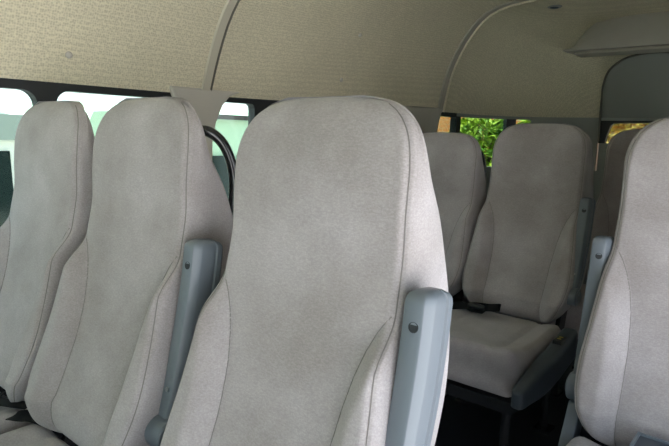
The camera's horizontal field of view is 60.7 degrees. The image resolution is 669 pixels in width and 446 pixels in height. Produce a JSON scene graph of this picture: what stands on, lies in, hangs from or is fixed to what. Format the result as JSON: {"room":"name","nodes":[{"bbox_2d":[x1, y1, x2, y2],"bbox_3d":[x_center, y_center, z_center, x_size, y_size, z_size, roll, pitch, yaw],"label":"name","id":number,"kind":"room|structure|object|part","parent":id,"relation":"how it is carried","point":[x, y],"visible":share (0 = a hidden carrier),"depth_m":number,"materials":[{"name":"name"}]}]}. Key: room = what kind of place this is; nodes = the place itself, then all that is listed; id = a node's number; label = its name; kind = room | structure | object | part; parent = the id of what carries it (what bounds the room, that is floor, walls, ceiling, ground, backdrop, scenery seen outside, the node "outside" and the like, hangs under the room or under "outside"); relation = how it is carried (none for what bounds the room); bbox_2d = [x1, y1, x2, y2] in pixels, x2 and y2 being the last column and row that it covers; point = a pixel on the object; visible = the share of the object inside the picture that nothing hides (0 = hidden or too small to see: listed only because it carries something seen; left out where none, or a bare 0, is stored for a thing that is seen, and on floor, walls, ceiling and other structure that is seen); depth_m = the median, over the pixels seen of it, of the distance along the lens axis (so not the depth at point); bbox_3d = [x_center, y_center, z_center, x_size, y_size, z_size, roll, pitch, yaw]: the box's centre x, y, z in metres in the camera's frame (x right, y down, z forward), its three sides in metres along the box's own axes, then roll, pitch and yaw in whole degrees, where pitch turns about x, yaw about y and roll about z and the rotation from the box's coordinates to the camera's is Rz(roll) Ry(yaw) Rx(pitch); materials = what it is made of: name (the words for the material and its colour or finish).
{"room":"vehicle interior","nodes":[
{"label":"vehicle interior","id":0,"kind":"room"},
{"bbox_2d":[0,0,668,117],"bbox_3d":[0.001,-0.692,1.196,2.196,0.719,6.550,9,11,39],"label":"ceiling","id":1,"kind":"structure","parent":0,"point":[516,64],"depth_m":2.66,"materials":[{"name":"beige fabric"}]},
{"bbox_2d":[65,51,72,58],"bbox_3d":[-0.836,-0.529,1.799,0.014,0.022,0.022,9,11,39],"label":"button","id":2,"kind":"object","parent":1,"relation":"attached to","point":[68,54],"visible":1,"depth_m":1.79,"materials":[{"name":"beige plastic"}]},
{"bbox_2d":[201,0,239,90],"bbox_3d":[0.293,-0.695,1.547,2.104,0.640,0.048,9,11,39],"label":"trim","id":3,"kind":"structure","parent":1,"relation":"attached to","point":[229,5],"depth_m":2.17,"materials":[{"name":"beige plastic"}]},
{"bbox_2d":[5,78,456,116],"bbox_3d":[-1.072,-0.460,1.644,0.054,0.070,5.800,9,11,39],"label":"trim","id":4,"kind":"structure","parent":1,"relation":"attached to","point":[447,114],"depth_m":2.48,"materials":[{"name":"black plastic"}]},
{"bbox_2d":[437,0,539,111],"bbox_3d":[1.455,-0.898,2.908,2.104,0.639,0.125,9,11,39],"label":"trim","id":5,"kind":"structure","parent":1,"relation":"attached to","point":[476,24],"depth_m":3.49,"materials":[{"name":"grey plastic"}]},
{"bbox_2d":[547,5,561,8],"bbox_3d":[1.298,-1.279,3.373,0.090,0.029,0.090,9,11,39],"label":"recessed light","id":6,"kind":"object","parent":1,"relation":"in","point":[551,6],"visible":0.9,"depth_m":3.35,"materials":[{"name":"grey plastic"}]},
{"bbox_2d":[457,113,660,120],"bbox_3d":[1.863,-0.672,3.441,2.198,0.088,0.751,9,11,39],"label":"trim","id":7,"kind":"structure","parent":1,"relation":"attached to","point":[458,114],"depth_m":3.98,"materials":[{"name":"grey plastic"}]},
{"bbox_2d":[563,11,668,56],"bbox_3d":[1.869,-1.140,3.361,0.920,0.267,0.270,9,11,39],"label":"air duct","id":8,"kind":"object","parent":1,"relation":"attached to","point":[648,32],"visible":0.96,"depth_m":3.38,"materials":[{"name":"plastic"}]},
{"bbox_2d":[597,52,668,141],"bbox_3d":[1.999,-0.781,3.584,0.674,0.552,0.219,9,11,39],"label":"trim","id":9,"kind":"structure","parent":1,"relation":"attached to","point":[634,55],"depth_m":3.80,"materials":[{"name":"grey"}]},
{"bbox_2d":[600,53,668,125],"bbox_3d":[2.008,-0.779,3.596,0.660,0.545,0.225,9,11,39],"label":"trim","id":10,"kind":"structure","parent":1,"relation":"attached to","point":[637,86],"depth_m":3.65,"materials":[{"name":"grey plastic"}]},
{"bbox_2d":[435,357,608,445],"bbox_3d":[-0.063,0.937,1.422,2.196,0.060,6.610,9,11,39],"label":"floor","id":11,"kind":"structure","parent":0,"point":[474,424],"depth_m":2.26,"materials":[{"name":"black rubber"}]},
{"bbox_2d":[0,101,94,438],"bbox_3d":[-0.950,0.284,1.418,0.452,1.185,0.795,9,11,39],"label":"passenger seat","id":12,"kind":"object","parent":11,"relation":"on","point":[47,221],"visible":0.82,"depth_m":1.48,"materials":[{"name":"grey fabric"}]},
{"bbox_2d":[0,392,33,434],"bbox_3d":[-1.048,0.509,1.344,0.448,0.171,0.510,9,11,39],"label":"seat cushion","id":13,"kind":"object","parent":12,"relation":"on","point":[9,406],"depth_m":1.37,"materials":[{"name":"grey fabric"}]},
{"bbox_3d":[-0.983,0.470,1.416,0.420,0.345,0.610,9,11,39],"label":"seat frame","id":14,"kind":"part","parent":12,"relation":"part of","materials":[{"name":"black paint"}]},
{"bbox_2d":[0,97,235,445],"bbox_3d":[-0.586,0.340,1.117,0.492,1.185,0.797,9,11,39],"label":"passenger seat","id":15,"kind":"object","parent":11,"relation":"on","point":[110,361],"visible":0.92,"depth_m":1.20,"materials":[{"name":"grey fabric"}]},
{"bbox_2d":[0,424,68,445],"bbox_3d":[-0.700,0.563,1.055,0.448,0.171,0.510,9,11,39],"label":"seat cushion","id":16,"kind":"object","parent":15,"relation":"on","point":[32,434],"depth_m":1.28,"materials":[{"name":"grey fabric"}]},
{"bbox_3d":[-0.634,0.524,1.126,0.420,0.345,0.610,9,11,39],"label":"seat frame","id":17,"kind":"part","parent":15,"relation":"part of","materials":[{"name":"black paint"}]},
{"bbox_3d":[-0.285,0.234,1.117,0.042,0.406,0.142,9,11,39],"label":"armrest","id":18,"kind":"part","parent":15,"relation":"part of","materials":[{"name":"grey plastic"}]},
{"bbox_3d":[-0.270,-0.072,1.246,0.120,0.279,0.058,-4,10,-31],"label":"grab handle","id":19,"kind":"part","parent":15,"relation":"part of","materials":[{"name":"black paint"}]},
{"bbox_2d":[160,95,452,445],"bbox_3d":[-0.195,0.405,0.792,0.483,1.176,0.795,9,11,39],"label":"passenger seat","id":20,"kind":"object","parent":11,"relation":"on","point":[327,320],"visible":1,"depth_m":0.88,"materials":[{"name":"grey fabric"}]},
{"bbox_3d":[0.102,0.294,0.795,0.042,0.406,0.142,9,11,39],"label":"armrest","id":21,"kind":"part","parent":20,"relation":"part of","materials":[{"name":"grey plastic"}]},
{"bbox_2d":[423,132,486,397],"bbox_3d":[0.299,0.179,2.471,0.448,1.140,0.795,9,11,39],"label":"passenger seat","id":22,"kind":"object","parent":11,"relation":"on","point":[457,161],"visible":0.29,"depth_m":2.51,"materials":[{"name":"grey fabric"}]},
{"bbox_3d":[0.451,-0.044,2.612,0.446,0.734,0.338,9,11,39],"label":"backrest","id":23,"kind":"part","parent":22,"relation":"part of","materials":[{"name":"grey fabric"}]},
{"bbox_3d":[0.268,0.344,2.464,0.420,0.345,0.610,9,11,39],"label":"seat frame","id":24,"kind":"part","parent":22,"relation":"part of","materials":[{"name":"black paint"}]},
{"bbox_3d":[0.632,-0.220,2.589,0.120,0.262,0.058,-4,10,-31],"label":"grab handle","id":25,"kind":"part","parent":22,"relation":"part of","materials":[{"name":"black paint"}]},
{"bbox_2d":[445,123,595,445],"bbox_3d":[0.649,0.217,2.139,0.517,1.185,0.854,9,11,39],"label":"passenger seat","id":26,"kind":"object","parent":11,"relation":"on","point":[528,255],"visible":0.94,"depth_m":2.21,"materials":[{"name":"grey fabric"}]},
{"bbox_3d":[0.561,0.637,2.431,0.060,0.261,0.070,9,11,39],"label":"leg","id":27,"kind":"part","parent":26,"relation":"part of","materials":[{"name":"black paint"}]},
{"bbox_2d":[447,309,560,396],"bbox_3d":[0.546,0.435,2.107,0.448,0.171,0.510,9,11,39],"label":"seat cushion","id":28,"kind":"object","parent":26,"relation":"on","point":[489,351],"depth_m":1.93,"materials":[{"name":"grey fabric"}]},
{"bbox_3d":[0.576,0.715,1.927,0.060,0.261,0.070,9,11,39],"label":"leg","id":29,"kind":"part","parent":26,"relation":"part of","materials":[{"name":"black paint"}]},
{"bbox_3d":[0.611,0.397,2.179,0.420,0.345,0.610,9,11,39],"label":"seat frame","id":30,"kind":"part","parent":26,"relation":"part of","materials":[{"name":"black paint"}]},
{"bbox_3d":[0.795,-0.013,2.324,0.446,0.779,0.338,9,11,39],"label":"backrest","id":31,"kind":"part","parent":26,"relation":"part of","materials":[{"name":"grey fabric"}]},
{"bbox_3d":[0.821,0.677,2.215,0.060,0.261,0.070,9,11,39],"label":"leg","id":32,"kind":"part","parent":26,"relation":"part of","materials":[{"name":"black paint"}]},
{"bbox_3d":[0.932,0.107,2.167,0.042,0.406,0.142,9,11,39],"label":"armrest","id":33,"kind":"part","parent":26,"relation":"part of","materials":[{"name":"grey plastic"}]},
{"bbox_2d":[452,132,593,323],"bbox_3d":[0.961,0.113,2.873,0.448,1.185,0.793,9,11,39],"label":"passenger seat","id":34,"kind":"object","parent":11,"relation":"on","point":[464,299],"visible":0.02,"depth_m":2.88,"materials":[{"name":"grey fabric"}]},
{"bbox_2d":[452,294,540,323],"bbox_3d":[0.865,0.338,2.798,0.448,0.171,0.510,9,11,39],"label":"belt","id":35,"kind":"object","parent":34,"relation":"on","point":[464,299],"depth_m":2.69,"materials":[{"name":"grey fabric"}]},
{"bbox_3d":[1.114,-0.110,3.014,0.446,0.779,0.338,9,11,39],"label":"backrest","id":36,"kind":"part","parent":34,"relation":"part of","materials":[{"name":"grey fabric"}]},
{"bbox_2d":[545,129,640,396],"bbox_3d":[1.313,0.168,2.581,0.448,1.185,0.793,9,11,39],"label":"passenger seat","id":37,"kind":"object","parent":11,"relation":"on","point":[607,207],"visible":0.24,"depth_m":2.77,"materials":[{"name":"grey fabric"}]},
{"bbox_3d":[0.986,0.632,2.542,0.060,0.261,0.070,9,11,39],"label":"leg","id":38,"kind":"part","parent":37,"relation":"part of","materials":[{"name":"black paint"}]},
{"bbox_3d":[1.465,-0.056,2.723,0.446,0.779,0.338,9,11,39],"label":"backrest","id":39,"kind":"part","parent":37,"relation":"part of","materials":[{"name":"grey fabric"}]},
{"bbox_2d":[558,117,668,445],"bbox_3d":[0.663,0.370,1.144,0.471,1.185,0.795,9,11,39],"label":"passenger seat","id":40,"kind":"object","parent":11,"relation":"on","point":[617,388],"visible":0.97,"depth_m":1.32,"materials":[{"name":"grey fabric"}]},
{"bbox_2d":[566,436,600,445],"bbox_3d":[0.575,0.596,1.062,0.448,0.171,0.510,9,11,39],"label":"seat cushion","id":41,"kind":"object","parent":40,"relation":"on","point":[570,440],"depth_m":1.32,"materials":[{"name":"grey fabric"}]},
{"bbox_3d":[0.640,0.234,1.417,0.042,0.406,0.142,9,11,39],"label":"armrest","id":42,"kind":"part","parent":40,"relation":"part of","materials":[{"name":"grey plastic"}]},
{"bbox_3d":[0.640,0.558,1.134,0.420,0.345,0.610,9,11,39],"label":"seat frame","id":43,"kind":"part","parent":40,"relation":"part of","materials":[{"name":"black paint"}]},
{"bbox_2d":[629,431,668,445],"bbox_3d":[0.669,0.498,1.142,0.150,0.077,0.115,9,11,39],"label":"case","id":44,"kind":"object","parent":40,"relation":"on","point":[640,439],"visible":1,"depth_m":1.19,"materials":[{"name":"grey plastic"}]},
{"bbox_2d":[486,167,603,283],"bbox_3d":[1.839,0.164,3.569,2.196,0.920,0.750,9,11,39],"label":"wall","id":45,"kind":"structure","parent":0,"point":[597,175],"depth_m":3.97,"materials":[{"name":"grey plastic"}]},
{"bbox_2d":[455,116,460,132],"bbox_3d":[0.815,-0.551,3.890,0.052,0.342,0.050,-7,12,-44],"label":"trim","id":46,"kind":"structure","parent":45,"relation":"attached to","point":[458,118],"depth_m":3.85,"materials":[{"name":"black plastic"}]},
{"bbox_2d":[460,117,505,166],"bbox_3d":[1.027,-0.567,4.027,0.449,0.342,0.036,-4,10,-31],"label":"window","id":47,"kind":"structure","parent":45,"relation":"in","point":[485,131],"depth_m":4.06,"materials":[{"name":"clear glass"}]},
{"bbox_2d":[506,119,515,127],"bbox_3d":[1.262,-0.579,4.150,0.076,0.342,0.052,0,9,-8],"label":"trim","id":48,"kind":"structure","parent":45,"relation":"attached to","point":[509,122],"depth_m":4.10,"materials":[{"name":"black plastic"}]},
{"bbox_2d":[516,119,530,123],"bbox_3d":[1.354,-0.575,4.138,0.108,0.342,0.006,2,9,3],"label":"window","id":49,"kind":"structure","parent":45,"relation":"in","point":[517,120],"depth_m":4.11,"materials":[{"name":"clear glass"}]},
{"bbox_2d":[531,120,598,170],"bbox_3d":[1.623,-0.556,4.065,0.470,0.342,0.078,6,10,25],"label":"trim","id":50,"kind":"structure","parent":45,"relation":"attached to","point":[590,127],"depth_m":3.96,"materials":[{"name":"grey plastic"}]},
{"bbox_2d":[596,121,652,170],"bbox_3d":[2.084,-0.499,3.740,0.672,0.352,0.045,9,11,39],"label":"door","id":51,"kind":"structure","parent":45,"relation":"in","point":[608,129],"depth_m":3.89,"materials":[{"name":"grey plastic"}]},
{"bbox_3d":[2.087,-0.593,3.725,0.672,0.162,0.045,9,11,39],"label":"frame","id":52,"kind":"part","parent":51,"relation":"part of","materials":[{"name":"black rubber"}]},
{"bbox_3d":[2.086,-0.583,3.727,0.620,0.162,0.004,9,11,39],"label":"pane","id":53,"kind":"part","parent":51,"relation":"part of","materials":[{"name":"clear glass"}]},
{"bbox_3d":[-1.098,0.459,1.786,0.060,0.720,5.800,9,11,39],"label":"wall","id":54,"kind":"structure","parent":0,"visible":0},
{"bbox_2d":[0,78,46,105],"bbox_3d":[-1.643,-0.081,1.021,0.042,0.528,2.205,9,11,39],"label":"window","id":55,"kind":"structure","parent":54,"relation":"in","point":[36,90],"depth_m":1.77,"materials":[{"name":"black rubber"}]},
{"bbox_2d":[46,82,171,100],"bbox_3d":[-0.769,-0.216,2.047,0.042,0.529,0.504,9,11,39],"label":"window","id":56,"kind":"structure","parent":54,"relation":"in","point":[54,90],"depth_m":1.93,"materials":[{"name":"black rubber"}]},
{"bbox_2d":[169,86,239,158],"bbox_3d":[-0.532,-0.256,2.319,0.069,0.562,0.348,9,11,39],"label":"trim","id":57,"kind":"structure","parent":54,"relation":"attached to","point":[207,104],"depth_m":2.26,"materials":[{"name":"grey plastic"}]},
{"bbox_2d":[226,98,259,124],"bbox_3d":[-0.451,-0.268,2.420,0.042,0.538,0.320,9,11,39],"label":"window","id":58,"kind":"structure","parent":54,"relation":"in","point":[253,105],"depth_m":2.48,"materials":[{"name":"black plastic"}]},
{"bbox_2d":[260,101,274,111],"bbox_3d":[-0.241,-0.301,2.667,0.042,0.540,0.330,9,11,39],"label":"window","id":59,"kind":"structure","parent":54,"relation":"in","point":[263,104],"depth_m":2.51,"materials":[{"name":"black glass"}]},
{"bbox_2d":[403,105,442,132],"bbox_3d":[0.251,-0.387,3.238,0.069,0.585,1.341,9,11,39],"label":"trim","id":60,"kind":"structure","parent":54,"relation":"attached to","point":[428,118],"depth_m":3.52,"materials":[{"name":"grey plastic"}]},
{"bbox_2d":[437,116,455,132],"bbox_3d":[0.707,-0.451,3.760,0.017,0.556,0.360,9,11,39],"label":"window","id":61,"kind":"structure","parent":54,"relation":"in","point":[446,124],"depth_m":3.75,"materials":[{"name":"clear glass"}]},
{"label":"outside","id":62,"kind":"structure","parent":0,"visible":0},
{"bbox_3d":[2.583,0.117,11.011,50.000,0.100,60.000,9,11,39],"label":"ground","id":63,"kind":"structure","parent":62,"visible":0},
{"bbox_2d":[0,105,24,226],"bbox_3d":[-3.610,0.294,2.397,1.712,1.825,4.120,9,11,39],"label":"van","id":64,"kind":"object","parent":63,"relation":"on","point":[10,118],"visible":0.2,"depth_m":3.16,"materials":[{"name":"white paint"}]},
{"bbox_2d":[5,101,247,197],"bbox_3d":[-1.024,-0.121,5.434,1.712,1.865,3.700,9,11,39],"label":"van","id":65,"kind":"object","parent":63,"relation":"on","point":[232,124],"visible":0.02,"depth_m":4.31,"materials":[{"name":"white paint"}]}
]}

